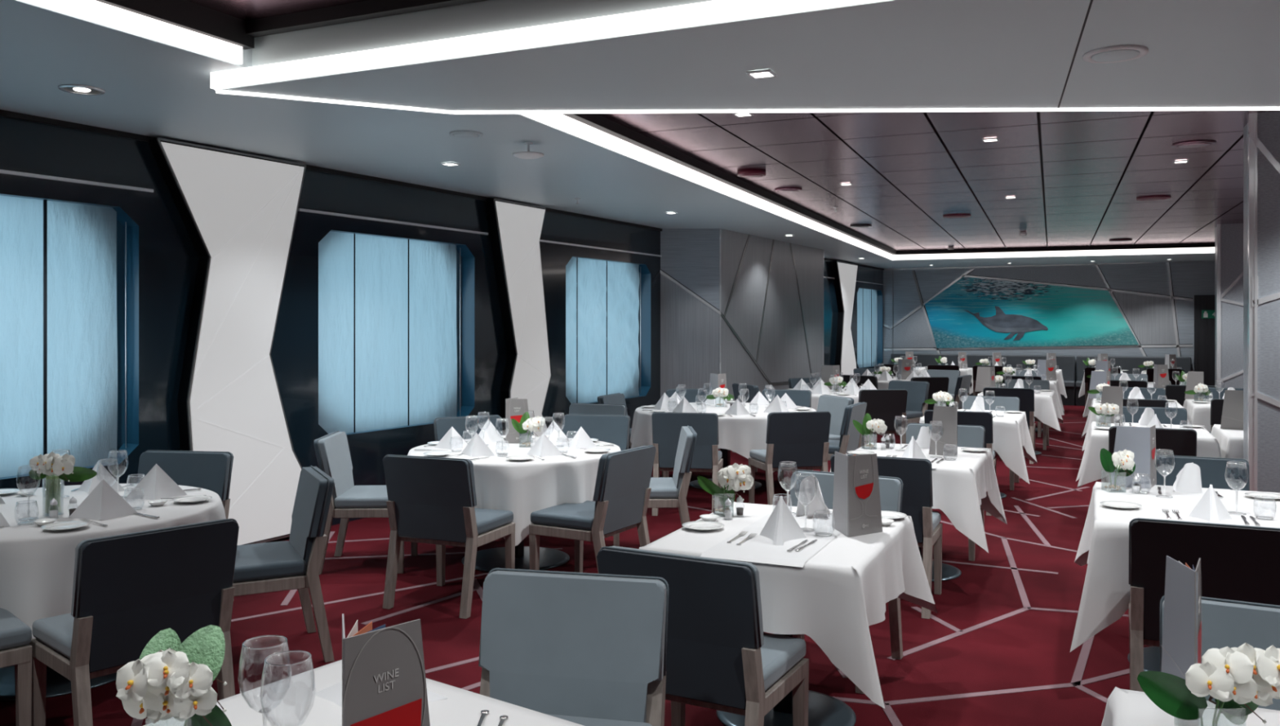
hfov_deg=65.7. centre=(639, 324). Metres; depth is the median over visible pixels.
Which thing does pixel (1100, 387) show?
orchid arrangement
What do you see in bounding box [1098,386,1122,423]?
list
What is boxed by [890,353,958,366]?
banquette
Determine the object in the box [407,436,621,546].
tablecloth
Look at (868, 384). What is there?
napkin
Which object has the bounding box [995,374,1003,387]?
orchid arrangement
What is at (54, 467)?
orchid arrangement
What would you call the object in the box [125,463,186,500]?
napkin
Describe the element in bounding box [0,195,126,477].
window
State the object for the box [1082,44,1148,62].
ceiling speaker
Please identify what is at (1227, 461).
bowl
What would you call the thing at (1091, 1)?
trim
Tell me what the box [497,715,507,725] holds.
fork
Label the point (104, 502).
napkin
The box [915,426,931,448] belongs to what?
napkin
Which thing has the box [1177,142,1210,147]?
grille
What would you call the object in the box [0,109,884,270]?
trim
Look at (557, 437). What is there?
water tumbler
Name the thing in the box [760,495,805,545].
napkin
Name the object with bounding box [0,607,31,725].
dining chair
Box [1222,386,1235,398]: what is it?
napkin
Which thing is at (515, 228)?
light panel
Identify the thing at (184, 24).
ceiling light strip
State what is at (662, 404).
napkin
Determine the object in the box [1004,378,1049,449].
dining chair
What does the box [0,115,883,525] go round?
wall
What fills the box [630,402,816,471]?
tablecloth
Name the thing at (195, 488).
knife
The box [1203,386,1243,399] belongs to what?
dining chair
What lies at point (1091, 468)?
tablecloth
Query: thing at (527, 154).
smoke detector
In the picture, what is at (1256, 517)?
water tumbler
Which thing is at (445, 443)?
napkin
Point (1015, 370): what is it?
tablecloth
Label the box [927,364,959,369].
dining chair
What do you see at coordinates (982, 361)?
orchid arrangement
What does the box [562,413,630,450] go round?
dining chair
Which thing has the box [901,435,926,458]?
napkin
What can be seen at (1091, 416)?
tablecloth
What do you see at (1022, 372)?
dining chair
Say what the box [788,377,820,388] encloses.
dining chair
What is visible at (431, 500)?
dining chair
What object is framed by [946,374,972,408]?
dining chair
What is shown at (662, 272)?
trim
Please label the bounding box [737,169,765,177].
ceiling vent
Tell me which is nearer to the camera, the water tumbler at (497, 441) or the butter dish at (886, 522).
the butter dish at (886, 522)
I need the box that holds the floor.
[0,403,1151,725]
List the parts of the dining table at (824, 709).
plate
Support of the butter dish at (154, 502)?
on the tablecloth at (37, 564)
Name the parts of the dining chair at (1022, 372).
backrest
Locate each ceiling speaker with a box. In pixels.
[448,129,482,137]
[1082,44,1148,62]
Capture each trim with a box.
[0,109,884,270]
[0,168,884,284]
[210,0,1279,114]
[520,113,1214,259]
[660,228,823,385]
[883,262,1192,356]
[884,264,1178,347]
[1057,0,1093,108]
[1216,223,1243,387]
[1247,112,1279,491]
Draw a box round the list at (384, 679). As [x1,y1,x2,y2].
[340,613,430,725]
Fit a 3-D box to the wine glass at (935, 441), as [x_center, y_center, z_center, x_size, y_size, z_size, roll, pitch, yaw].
[1.851,0.718,6.196,0.089,0.226,0.089,0,0,25]
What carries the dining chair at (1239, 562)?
on the floor
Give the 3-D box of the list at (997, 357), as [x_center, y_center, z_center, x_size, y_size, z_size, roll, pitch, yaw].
[6.670,0.675,18.603,0.158,0.310,0.202,0,0,-43]
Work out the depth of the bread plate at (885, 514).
4.28 m
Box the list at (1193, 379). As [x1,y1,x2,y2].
[1184,371,1203,399]
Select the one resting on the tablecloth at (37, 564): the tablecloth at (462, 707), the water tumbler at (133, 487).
the water tumbler at (133, 487)
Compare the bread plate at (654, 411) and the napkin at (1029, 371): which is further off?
the napkin at (1029, 371)
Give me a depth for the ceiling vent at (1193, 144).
7.57 m
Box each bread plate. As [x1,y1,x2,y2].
[0,488,20,494]
[40,520,89,530]
[172,495,212,502]
[422,451,450,456]
[427,440,439,444]
[506,455,533,460]
[583,448,609,452]
[640,405,654,407]
[650,409,666,412]
[682,520,724,530]
[794,407,812,409]
[835,393,850,395]
[847,450,874,454]
[880,510,906,519]
[960,447,988,451]
[1003,410,1022,413]
[1093,426,1110,429]
[1099,500,1142,508]
[1181,424,1204,427]
[1191,400,1210,403]
[1244,492,1279,499]
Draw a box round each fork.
[79,518,107,526]
[477,709,488,725]
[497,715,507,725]
[726,530,747,542]
[736,533,757,545]
[1162,509,1171,519]
[1172,509,1182,519]
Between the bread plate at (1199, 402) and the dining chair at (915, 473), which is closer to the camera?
the dining chair at (915, 473)
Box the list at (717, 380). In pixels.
[709,373,726,395]
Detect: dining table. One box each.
[715,633,856,725]
[918,546,961,581]
[996,450,1041,454]
[1000,492,1006,498]
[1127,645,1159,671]
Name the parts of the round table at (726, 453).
plate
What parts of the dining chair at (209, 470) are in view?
backrest, leg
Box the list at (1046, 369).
[1036,359,1056,380]
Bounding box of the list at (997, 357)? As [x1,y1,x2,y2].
[992,352,1002,365]
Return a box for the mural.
[924,276,1138,347]
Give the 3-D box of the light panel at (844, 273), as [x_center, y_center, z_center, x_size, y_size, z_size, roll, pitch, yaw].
[3.940,0.185,19.017,0.124,2.744,1.339,0,0,29]
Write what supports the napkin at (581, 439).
on the tablecloth at (522, 488)
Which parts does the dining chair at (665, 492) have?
leg, seat frame, seat, leg, backrest, leg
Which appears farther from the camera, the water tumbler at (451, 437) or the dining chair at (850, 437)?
the dining chair at (850, 437)
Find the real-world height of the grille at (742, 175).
0.005 m
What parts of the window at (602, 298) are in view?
seam cord, seam cord, pull chain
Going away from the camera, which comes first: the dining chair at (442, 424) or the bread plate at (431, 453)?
the bread plate at (431, 453)
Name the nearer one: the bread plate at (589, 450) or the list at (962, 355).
the bread plate at (589, 450)
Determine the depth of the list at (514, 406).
6.96 m
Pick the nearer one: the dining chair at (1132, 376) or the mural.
the dining chair at (1132, 376)
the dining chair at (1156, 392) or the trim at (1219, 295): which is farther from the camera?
the trim at (1219, 295)
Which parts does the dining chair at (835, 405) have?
leg, seat, backrest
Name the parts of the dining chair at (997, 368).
leg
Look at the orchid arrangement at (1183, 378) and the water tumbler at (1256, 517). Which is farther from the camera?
the orchid arrangement at (1183, 378)
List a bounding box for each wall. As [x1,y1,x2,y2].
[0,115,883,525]
[660,228,822,448]
[883,260,1214,403]
[1214,222,1243,387]
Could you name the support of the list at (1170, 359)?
on the tablecloth
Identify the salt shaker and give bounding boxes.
[48,497,59,518]
[529,435,536,447]
[723,497,733,519]
[880,436,885,448]
[1114,416,1119,426]
[1131,475,1140,493]
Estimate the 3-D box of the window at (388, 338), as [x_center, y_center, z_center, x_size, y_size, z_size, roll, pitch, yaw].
[-2.118,0.068,8.489,0.040,1.745,1.839,0,0,29]
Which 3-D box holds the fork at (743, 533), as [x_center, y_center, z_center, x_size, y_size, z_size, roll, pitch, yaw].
[0.378,0.826,3.856,0.024,0.008,0.202,0,0,25]
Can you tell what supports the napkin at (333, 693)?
on the tablecloth at (462, 707)
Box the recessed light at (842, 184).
[839,182,853,185]
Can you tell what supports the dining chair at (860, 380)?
on the floor
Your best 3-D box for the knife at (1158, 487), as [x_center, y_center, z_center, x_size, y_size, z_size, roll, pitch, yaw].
[2.587,0.826,4.935,0.016,0.007,0.223,0,0,27]
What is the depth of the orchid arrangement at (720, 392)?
10.06 m
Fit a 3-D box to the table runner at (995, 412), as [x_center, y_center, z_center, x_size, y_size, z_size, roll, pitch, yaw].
[3.121,0.835,9.216,0.380,0.010,1.049,0,0,25]
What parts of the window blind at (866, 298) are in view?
seam cord, seam cord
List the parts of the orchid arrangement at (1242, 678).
stem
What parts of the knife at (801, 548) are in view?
handle, blade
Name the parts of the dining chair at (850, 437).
seat frame, seat, leg, backrest, leg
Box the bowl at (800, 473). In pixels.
[794,472,816,505]
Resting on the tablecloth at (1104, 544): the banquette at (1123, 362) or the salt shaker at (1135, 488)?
the salt shaker at (1135, 488)
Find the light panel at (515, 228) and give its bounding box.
[484,198,551,436]
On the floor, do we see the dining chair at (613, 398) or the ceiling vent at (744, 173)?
the dining chair at (613, 398)
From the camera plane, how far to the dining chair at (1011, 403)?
9.95 m
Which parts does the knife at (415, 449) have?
handle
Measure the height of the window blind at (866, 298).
1.745 m
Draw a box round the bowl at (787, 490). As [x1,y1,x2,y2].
[777,461,798,491]
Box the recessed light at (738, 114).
[732,112,753,117]
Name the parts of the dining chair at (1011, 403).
backrest, leg, leg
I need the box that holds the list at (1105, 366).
[1095,360,1111,379]
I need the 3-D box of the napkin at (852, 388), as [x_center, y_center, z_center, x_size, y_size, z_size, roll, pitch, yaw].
[2.553,0.761,11.873,0.239,0.148,0.124,0,0,-2]
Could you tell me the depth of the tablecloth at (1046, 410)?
11.68 m
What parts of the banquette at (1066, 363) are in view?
backrest, seat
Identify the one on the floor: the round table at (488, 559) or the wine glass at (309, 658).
the round table at (488, 559)
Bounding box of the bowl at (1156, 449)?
[1154,448,1174,475]
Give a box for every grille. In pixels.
[453,133,478,137]
[741,173,762,177]
[777,189,798,192]
[853,226,868,227]
[946,215,967,217]
[1091,48,1139,62]
[1112,240,1128,241]
[1141,197,1166,199]
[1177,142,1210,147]
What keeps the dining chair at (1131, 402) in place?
on the floor
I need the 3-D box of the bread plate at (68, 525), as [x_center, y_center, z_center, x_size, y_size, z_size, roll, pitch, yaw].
[-2.339,0.822,4.036,0.173,0.012,0.173,0,0,25]
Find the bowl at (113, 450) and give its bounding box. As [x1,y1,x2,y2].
[107,449,128,476]
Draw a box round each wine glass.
[16,465,40,520]
[52,448,70,497]
[96,457,119,485]
[107,449,128,497]
[237,635,291,725]
[259,649,315,725]
[477,411,488,444]
[495,417,508,454]
[540,416,554,436]
[551,412,564,446]
[777,461,798,515]
[794,472,816,532]
[893,415,906,451]
[929,420,943,457]
[1126,398,1138,426]
[1154,448,1174,497]
[1167,401,1177,428]
[1224,461,1248,515]
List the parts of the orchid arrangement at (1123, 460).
stem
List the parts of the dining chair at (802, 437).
leg, seat, leg, seat frame, backrest, leg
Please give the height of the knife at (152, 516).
0.007 m
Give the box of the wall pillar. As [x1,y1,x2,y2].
[1243,110,1279,492]
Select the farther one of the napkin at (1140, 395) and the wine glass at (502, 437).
the napkin at (1140, 395)
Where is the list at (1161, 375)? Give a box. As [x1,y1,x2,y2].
[1153,364,1169,388]
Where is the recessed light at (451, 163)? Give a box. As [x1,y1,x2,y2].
[440,161,460,166]
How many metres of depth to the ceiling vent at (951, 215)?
12.53 m
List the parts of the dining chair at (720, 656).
leg, backrest, seat frame, leg, seat, leg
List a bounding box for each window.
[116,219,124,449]
[456,250,462,412]
[638,271,639,388]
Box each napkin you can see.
[0,495,5,503]
[0,511,9,526]
[68,479,137,519]
[78,460,124,493]
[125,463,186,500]
[313,681,447,706]
[434,426,467,448]
[461,431,495,456]
[478,418,505,443]
[526,432,562,456]
[544,420,570,442]
[568,426,597,448]
[653,392,675,409]
[670,391,681,406]
[672,396,697,413]
[703,393,725,404]
[724,399,750,414]
[749,391,769,405]
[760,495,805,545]
[763,394,788,412]
[780,392,798,408]
[792,378,812,391]
[795,475,830,517]
[810,377,830,390]
[811,381,830,394]
[843,377,859,390]
[843,382,859,394]
[858,378,876,390]
[862,368,872,375]
[877,369,893,381]
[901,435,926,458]
[905,370,918,380]
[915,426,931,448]
[918,368,930,377]
[968,400,982,411]
[973,395,985,411]
[1013,378,1023,387]
[1013,381,1021,387]
[1024,368,1032,376]
[1118,372,1127,380]
[1124,374,1130,380]
[1128,386,1140,398]
[1134,390,1144,399]
[1138,407,1154,425]
[1146,413,1163,427]
[1173,462,1202,493]
[1179,381,1186,385]
[1188,484,1232,523]
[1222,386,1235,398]
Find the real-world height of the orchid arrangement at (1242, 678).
0.222 m
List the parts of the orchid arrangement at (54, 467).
stem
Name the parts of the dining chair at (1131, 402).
leg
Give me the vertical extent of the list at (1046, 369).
0.310 m
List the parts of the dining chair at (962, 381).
leg, backrest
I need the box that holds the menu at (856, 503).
[831,451,882,537]
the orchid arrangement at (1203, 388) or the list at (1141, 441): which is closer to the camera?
the list at (1141, 441)
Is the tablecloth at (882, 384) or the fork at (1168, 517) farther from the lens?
the tablecloth at (882, 384)
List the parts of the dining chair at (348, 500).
leg, backrest, leg, seat frame, seat, leg, leg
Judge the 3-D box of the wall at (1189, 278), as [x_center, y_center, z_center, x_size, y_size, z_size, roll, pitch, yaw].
[8.262,0.180,20.258,12.200,2.800,0.120,0,0,25]
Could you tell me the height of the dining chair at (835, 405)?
0.854 m
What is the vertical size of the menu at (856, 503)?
0.316 m
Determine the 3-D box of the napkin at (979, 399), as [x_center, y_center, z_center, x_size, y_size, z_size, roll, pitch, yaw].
[3.239,0.756,9.504,0.128,0.150,0.061,0,0,22]
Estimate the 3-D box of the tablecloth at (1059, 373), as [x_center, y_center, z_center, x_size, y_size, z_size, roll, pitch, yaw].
[7.373,1.122,18.186,0.858,0.580,1.208,0,0,25]
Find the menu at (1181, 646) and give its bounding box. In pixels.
[1160,555,1201,719]
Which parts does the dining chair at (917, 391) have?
leg, leg, backrest, seat frame, seat, leg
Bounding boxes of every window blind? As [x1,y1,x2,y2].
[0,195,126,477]
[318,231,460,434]
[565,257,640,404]
[857,288,876,367]
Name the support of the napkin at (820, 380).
on the tablecloth at (815, 397)
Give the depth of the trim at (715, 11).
4.27 m
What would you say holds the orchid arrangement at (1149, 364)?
on the tablecloth
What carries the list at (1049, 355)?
on the tablecloth at (1059, 373)
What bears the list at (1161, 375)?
on the tablecloth
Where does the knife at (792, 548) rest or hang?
on the table runner at (757, 548)
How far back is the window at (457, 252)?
9.46 m
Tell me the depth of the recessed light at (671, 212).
10.73 m
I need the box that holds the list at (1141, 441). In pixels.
[1110,425,1156,488]
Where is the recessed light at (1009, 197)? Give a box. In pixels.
[1004,195,1016,198]
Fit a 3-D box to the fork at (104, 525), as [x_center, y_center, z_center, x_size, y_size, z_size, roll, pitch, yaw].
[-2.283,0.826,4.143,0.202,0.008,0.024,0,0,35]
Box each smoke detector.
[512,142,543,159]
[1018,231,1026,235]
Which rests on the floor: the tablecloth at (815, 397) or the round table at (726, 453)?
the round table at (726, 453)
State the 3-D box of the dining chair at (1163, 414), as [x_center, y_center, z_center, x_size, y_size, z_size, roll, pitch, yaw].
[4.392,1.151,8.486,0.552,0.854,0.568,0,0,25]
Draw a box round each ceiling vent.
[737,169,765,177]
[774,187,802,192]
[849,224,871,227]
[942,213,970,217]
[1109,239,1132,241]
[1136,195,1171,200]
[1172,140,1216,148]
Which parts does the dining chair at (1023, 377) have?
leg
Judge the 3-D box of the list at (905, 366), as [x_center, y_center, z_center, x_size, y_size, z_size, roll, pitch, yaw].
[4.000,0.675,15.010,0.283,0.310,0.142,0,0,45]
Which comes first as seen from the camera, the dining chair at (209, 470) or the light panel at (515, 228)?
the dining chair at (209, 470)
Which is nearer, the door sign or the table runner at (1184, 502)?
the table runner at (1184, 502)
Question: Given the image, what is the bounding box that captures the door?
[1194,294,1214,386]
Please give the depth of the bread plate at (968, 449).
6.53 m
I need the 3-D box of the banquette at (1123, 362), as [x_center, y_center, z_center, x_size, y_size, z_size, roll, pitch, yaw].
[9.546,1.100,19.194,2.020,0.960,0.690,0,0,25]
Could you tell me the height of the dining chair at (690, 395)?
0.854 m
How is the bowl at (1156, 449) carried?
on the wine glass at (1163, 475)
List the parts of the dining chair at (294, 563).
seat, seat frame, leg, backrest, leg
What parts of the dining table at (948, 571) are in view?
plate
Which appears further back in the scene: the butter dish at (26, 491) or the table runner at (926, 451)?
the table runner at (926, 451)
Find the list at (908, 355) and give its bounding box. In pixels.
[905,351,915,367]
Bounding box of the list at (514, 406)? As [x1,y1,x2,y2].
[505,397,531,443]
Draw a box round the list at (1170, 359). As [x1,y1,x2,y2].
[1164,354,1177,368]
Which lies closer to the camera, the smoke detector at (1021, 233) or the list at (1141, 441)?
the list at (1141, 441)
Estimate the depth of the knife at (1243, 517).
4.17 m
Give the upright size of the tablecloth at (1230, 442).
0.529 m
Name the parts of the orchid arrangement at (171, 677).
stem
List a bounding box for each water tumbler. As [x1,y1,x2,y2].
[13,500,38,524]
[123,487,144,510]
[449,436,462,451]
[495,440,509,456]
[555,437,569,453]
[772,493,792,512]
[812,510,835,536]
[942,444,957,460]
[1132,472,1151,493]
[1253,495,1276,519]
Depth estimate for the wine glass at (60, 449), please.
4.77 m
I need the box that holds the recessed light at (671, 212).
[664,211,677,213]
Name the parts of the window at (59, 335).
seam cord, pull chain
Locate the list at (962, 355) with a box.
[958,351,967,368]
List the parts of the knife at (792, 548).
handle, blade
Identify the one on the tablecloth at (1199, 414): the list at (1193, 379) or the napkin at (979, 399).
the list at (1193, 379)
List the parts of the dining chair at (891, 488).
leg, backrest, leg, leg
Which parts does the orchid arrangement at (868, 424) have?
stem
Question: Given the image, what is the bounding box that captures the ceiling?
[0,0,1214,268]
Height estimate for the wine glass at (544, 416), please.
0.226 m
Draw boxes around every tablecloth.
[0,483,226,638]
[143,659,583,725]
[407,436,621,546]
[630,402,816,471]
[639,502,937,708]
[810,388,884,435]
[830,442,1007,552]
[877,377,905,389]
[912,366,927,376]
[919,408,1036,483]
[959,367,973,392]
[969,368,1016,394]
[977,390,1062,431]
[995,378,1064,415]
[1031,368,1066,398]
[1070,481,1279,651]
[1075,421,1222,486]
[1078,370,1123,397]
[1081,398,1189,450]
[1082,383,1153,417]
[1101,686,1279,725]
[1182,399,1210,431]
[1210,424,1243,458]
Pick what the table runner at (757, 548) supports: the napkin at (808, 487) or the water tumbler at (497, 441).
the napkin at (808, 487)
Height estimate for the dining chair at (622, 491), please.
0.854 m
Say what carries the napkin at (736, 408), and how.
on the tablecloth at (740, 434)
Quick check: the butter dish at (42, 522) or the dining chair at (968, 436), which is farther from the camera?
the dining chair at (968, 436)
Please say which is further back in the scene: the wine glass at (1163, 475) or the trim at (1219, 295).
the trim at (1219, 295)
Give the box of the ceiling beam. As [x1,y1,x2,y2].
[216,0,1279,111]
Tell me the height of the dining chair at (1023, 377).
0.854 m
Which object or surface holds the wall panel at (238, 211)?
attached to the wall at (162, 257)
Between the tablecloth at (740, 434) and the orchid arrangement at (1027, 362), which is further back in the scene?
the orchid arrangement at (1027, 362)
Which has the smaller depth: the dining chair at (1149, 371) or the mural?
the dining chair at (1149, 371)
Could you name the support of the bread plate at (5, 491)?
on the tablecloth at (37, 564)
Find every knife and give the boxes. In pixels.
[133,512,159,518]
[182,488,200,491]
[414,448,446,450]
[786,539,808,551]
[795,538,817,551]
[1157,486,1161,494]
[1240,515,1249,524]
[1249,515,1260,525]
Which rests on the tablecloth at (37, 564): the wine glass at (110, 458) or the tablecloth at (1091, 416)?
the wine glass at (110, 458)
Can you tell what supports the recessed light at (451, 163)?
in the ceiling
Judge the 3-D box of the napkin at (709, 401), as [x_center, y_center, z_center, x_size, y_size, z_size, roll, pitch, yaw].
[0.783,0.758,10.392,0.249,0.155,0.129,0,0,9]
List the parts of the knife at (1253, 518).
handle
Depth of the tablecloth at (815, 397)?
11.67 m
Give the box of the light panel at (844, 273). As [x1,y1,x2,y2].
[831,260,857,388]
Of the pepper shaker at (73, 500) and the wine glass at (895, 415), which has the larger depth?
the wine glass at (895, 415)
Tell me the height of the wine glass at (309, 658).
0.240 m
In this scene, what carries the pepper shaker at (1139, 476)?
on the tablecloth at (1104, 544)
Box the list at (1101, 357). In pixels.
[1097,353,1108,360]
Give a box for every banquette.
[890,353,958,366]
[966,354,1075,405]
[1075,355,1191,405]
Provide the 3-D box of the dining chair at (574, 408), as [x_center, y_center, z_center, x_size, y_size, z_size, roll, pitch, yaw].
[-0.467,1.151,8.843,0.552,0.854,0.568,0,0,20]
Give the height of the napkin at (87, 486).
0.158 m
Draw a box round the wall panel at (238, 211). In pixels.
[147,137,306,545]
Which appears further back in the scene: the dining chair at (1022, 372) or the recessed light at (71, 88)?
the dining chair at (1022, 372)
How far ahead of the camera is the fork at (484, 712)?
2.09 m
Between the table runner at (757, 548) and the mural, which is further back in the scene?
the mural
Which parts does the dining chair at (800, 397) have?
backrest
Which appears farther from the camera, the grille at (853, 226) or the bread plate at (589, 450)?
the grille at (853, 226)
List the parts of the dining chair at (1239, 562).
leg, leg, seat frame, backrest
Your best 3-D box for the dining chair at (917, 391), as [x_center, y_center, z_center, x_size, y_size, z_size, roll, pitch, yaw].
[3.289,1.151,12.585,0.552,0.854,0.568,0,0,45]
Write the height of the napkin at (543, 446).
0.149 m
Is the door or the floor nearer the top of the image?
the door
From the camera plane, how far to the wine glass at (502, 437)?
6.37 m
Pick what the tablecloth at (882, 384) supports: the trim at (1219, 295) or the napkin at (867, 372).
the napkin at (867, 372)
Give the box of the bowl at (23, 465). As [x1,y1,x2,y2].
[16,465,40,495]
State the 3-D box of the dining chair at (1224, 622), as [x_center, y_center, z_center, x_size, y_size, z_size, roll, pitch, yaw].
[1.527,1.151,2.326,0.552,0.854,0.568,0,0,29]
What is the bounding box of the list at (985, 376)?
[974,366,995,391]
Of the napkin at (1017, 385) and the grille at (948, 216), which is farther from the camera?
the grille at (948, 216)
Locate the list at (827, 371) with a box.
[820,364,840,389]
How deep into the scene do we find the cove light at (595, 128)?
10.07 m
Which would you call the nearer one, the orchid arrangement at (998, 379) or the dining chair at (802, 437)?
the dining chair at (802, 437)
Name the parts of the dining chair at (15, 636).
seat frame, seat, leg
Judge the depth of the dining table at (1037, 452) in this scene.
12.12 m
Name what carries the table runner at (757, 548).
on the tablecloth at (844, 588)
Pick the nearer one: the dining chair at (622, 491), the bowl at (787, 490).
the bowl at (787, 490)
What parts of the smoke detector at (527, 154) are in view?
stem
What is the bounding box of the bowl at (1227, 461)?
[1224,461,1248,490]
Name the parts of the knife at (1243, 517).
handle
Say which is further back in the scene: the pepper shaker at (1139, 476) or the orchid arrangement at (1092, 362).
the orchid arrangement at (1092, 362)
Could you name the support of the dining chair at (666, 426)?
on the floor
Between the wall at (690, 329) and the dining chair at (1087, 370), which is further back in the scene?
the dining chair at (1087, 370)
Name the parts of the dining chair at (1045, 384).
backrest, leg, leg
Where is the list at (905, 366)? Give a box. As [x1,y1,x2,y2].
[897,358,913,379]
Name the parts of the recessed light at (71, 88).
bulb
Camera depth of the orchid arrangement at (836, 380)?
12.29 m
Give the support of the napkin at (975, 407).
on the table runner at (995, 412)
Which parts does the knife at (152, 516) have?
handle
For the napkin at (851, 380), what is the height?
0.166 m
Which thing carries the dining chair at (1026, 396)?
on the floor
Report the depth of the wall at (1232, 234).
13.65 m
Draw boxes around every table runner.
[700,506,840,567]
[881,443,947,468]
[959,408,1000,418]
[1122,422,1176,428]
[1146,484,1261,526]
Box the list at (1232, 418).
[1220,389,1243,429]
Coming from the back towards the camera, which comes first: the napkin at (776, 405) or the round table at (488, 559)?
the napkin at (776, 405)
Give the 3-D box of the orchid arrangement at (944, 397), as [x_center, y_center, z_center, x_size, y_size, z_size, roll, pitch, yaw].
[2.885,0.731,9.517,0.292,0.199,0.111,0,0,0]
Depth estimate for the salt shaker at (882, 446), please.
6.57 m
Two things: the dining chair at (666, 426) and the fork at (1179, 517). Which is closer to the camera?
the fork at (1179, 517)
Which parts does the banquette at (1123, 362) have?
seat, backrest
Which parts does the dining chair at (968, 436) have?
backrest, leg, leg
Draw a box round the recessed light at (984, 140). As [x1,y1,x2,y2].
[982,137,999,142]
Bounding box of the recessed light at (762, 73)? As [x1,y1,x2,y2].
[746,68,777,79]
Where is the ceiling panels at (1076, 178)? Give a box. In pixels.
[186,0,1279,250]
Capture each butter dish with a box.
[16,489,35,495]
[33,518,56,525]
[147,499,167,505]
[699,514,719,520]
[881,518,893,525]
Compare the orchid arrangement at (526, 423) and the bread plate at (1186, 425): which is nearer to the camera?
the orchid arrangement at (526, 423)
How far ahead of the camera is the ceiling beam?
4.34 m
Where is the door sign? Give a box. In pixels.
[1201,310,1214,318]
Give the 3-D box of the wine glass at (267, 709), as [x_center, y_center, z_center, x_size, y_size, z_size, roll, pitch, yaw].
[-0.700,0.711,1.850,0.094,0.240,0.094,0,0,25]
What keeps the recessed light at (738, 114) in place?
attached to the ceiling panels at (1076, 178)
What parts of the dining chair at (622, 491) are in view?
leg, seat, leg, seat frame, leg, backrest, leg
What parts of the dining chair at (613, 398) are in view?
backrest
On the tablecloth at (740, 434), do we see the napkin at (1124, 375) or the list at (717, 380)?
the list at (717, 380)
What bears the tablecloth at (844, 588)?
on the dining table at (824, 709)
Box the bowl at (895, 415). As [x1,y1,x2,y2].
[893,415,906,435]
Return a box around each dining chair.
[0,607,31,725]
[29,518,239,725]
[137,449,234,600]
[232,465,334,662]
[314,430,417,574]
[382,454,515,618]
[433,414,502,440]
[478,567,669,725]
[528,444,656,572]
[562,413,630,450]
[568,403,626,414]
[596,546,808,725]
[597,392,662,475]
[613,425,697,546]
[651,412,723,515]
[666,388,709,402]
[732,382,759,452]
[748,411,831,505]
[755,389,811,471]
[763,469,902,693]
[778,394,853,479]
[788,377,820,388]
[792,401,866,473]
[830,453,942,618]
[840,374,878,435]
[853,368,879,375]
[857,389,907,447]
[870,380,929,443]
[881,364,897,377]
[896,376,949,435]
[906,422,985,560]
[924,409,996,515]
[926,368,960,399]
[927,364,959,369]
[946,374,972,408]
[961,395,1019,489]
[972,364,1005,395]
[982,386,1035,463]
[1000,375,1041,437]
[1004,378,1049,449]
[1016,369,1050,427]
[1084,367,1120,417]
[1106,398,1168,482]
[1108,426,1196,482]
[1110,379,1147,387]
[1111,373,1147,382]
[1122,386,1165,399]
[1122,405,1187,424]
[1128,517,1279,691]
[1146,368,1184,385]
[1155,454,1249,490]
[1160,595,1279,710]
[1164,384,1217,406]
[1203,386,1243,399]
[1208,398,1223,432]
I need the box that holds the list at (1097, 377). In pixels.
[1088,370,1110,398]
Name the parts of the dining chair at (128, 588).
leg, seat, seat frame, leg, backrest, leg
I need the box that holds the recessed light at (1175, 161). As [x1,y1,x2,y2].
[1173,159,1188,163]
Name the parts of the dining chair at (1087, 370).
leg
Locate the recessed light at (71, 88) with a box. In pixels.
[57,84,105,95]
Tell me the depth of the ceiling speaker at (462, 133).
6.28 m
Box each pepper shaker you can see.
[67,496,76,517]
[736,495,744,515]
[884,435,889,448]
[1133,473,1142,490]
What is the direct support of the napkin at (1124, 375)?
on the table runner
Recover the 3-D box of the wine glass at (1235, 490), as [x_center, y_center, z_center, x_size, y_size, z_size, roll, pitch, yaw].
[2.621,0.718,4.355,0.089,0.226,0.089,0,0,25]
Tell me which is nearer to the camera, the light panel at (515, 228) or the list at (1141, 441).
the list at (1141, 441)
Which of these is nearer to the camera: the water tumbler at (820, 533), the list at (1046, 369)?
the water tumbler at (820, 533)
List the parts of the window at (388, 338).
seam cord, seam cord, pull chain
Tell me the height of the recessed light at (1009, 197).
0.010 m
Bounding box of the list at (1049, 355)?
[1046,352,1057,369]
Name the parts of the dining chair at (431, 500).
leg, leg, seat frame, leg, backrest, seat, leg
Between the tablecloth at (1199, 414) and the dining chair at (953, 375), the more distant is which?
the dining chair at (953, 375)
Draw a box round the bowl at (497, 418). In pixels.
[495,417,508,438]
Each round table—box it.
[0,665,116,700]
[462,538,569,571]
[688,448,761,488]
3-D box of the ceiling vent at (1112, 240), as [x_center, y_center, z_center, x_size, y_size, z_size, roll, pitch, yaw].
[7.857,-1.378,16.200,0.340,0.018,0.340,0,0,25]
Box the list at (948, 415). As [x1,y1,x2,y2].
[928,405,957,456]
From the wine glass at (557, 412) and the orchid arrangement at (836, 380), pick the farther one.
the orchid arrangement at (836, 380)
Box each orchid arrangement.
[28,451,96,515]
[115,624,231,725]
[511,411,545,447]
[697,462,753,515]
[705,386,733,406]
[823,376,847,391]
[852,413,887,448]
[873,365,892,374]
[890,357,902,363]
[924,390,954,405]
[934,355,946,364]
[975,358,990,365]
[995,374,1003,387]
[996,366,1014,375]
[1022,359,1035,368]
[1082,357,1096,366]
[1086,382,1110,400]
[1088,402,1119,426]
[1099,448,1135,490]
[1137,360,1153,370]
[1137,642,1279,725]
[1175,370,1187,383]
[1184,382,1210,400]

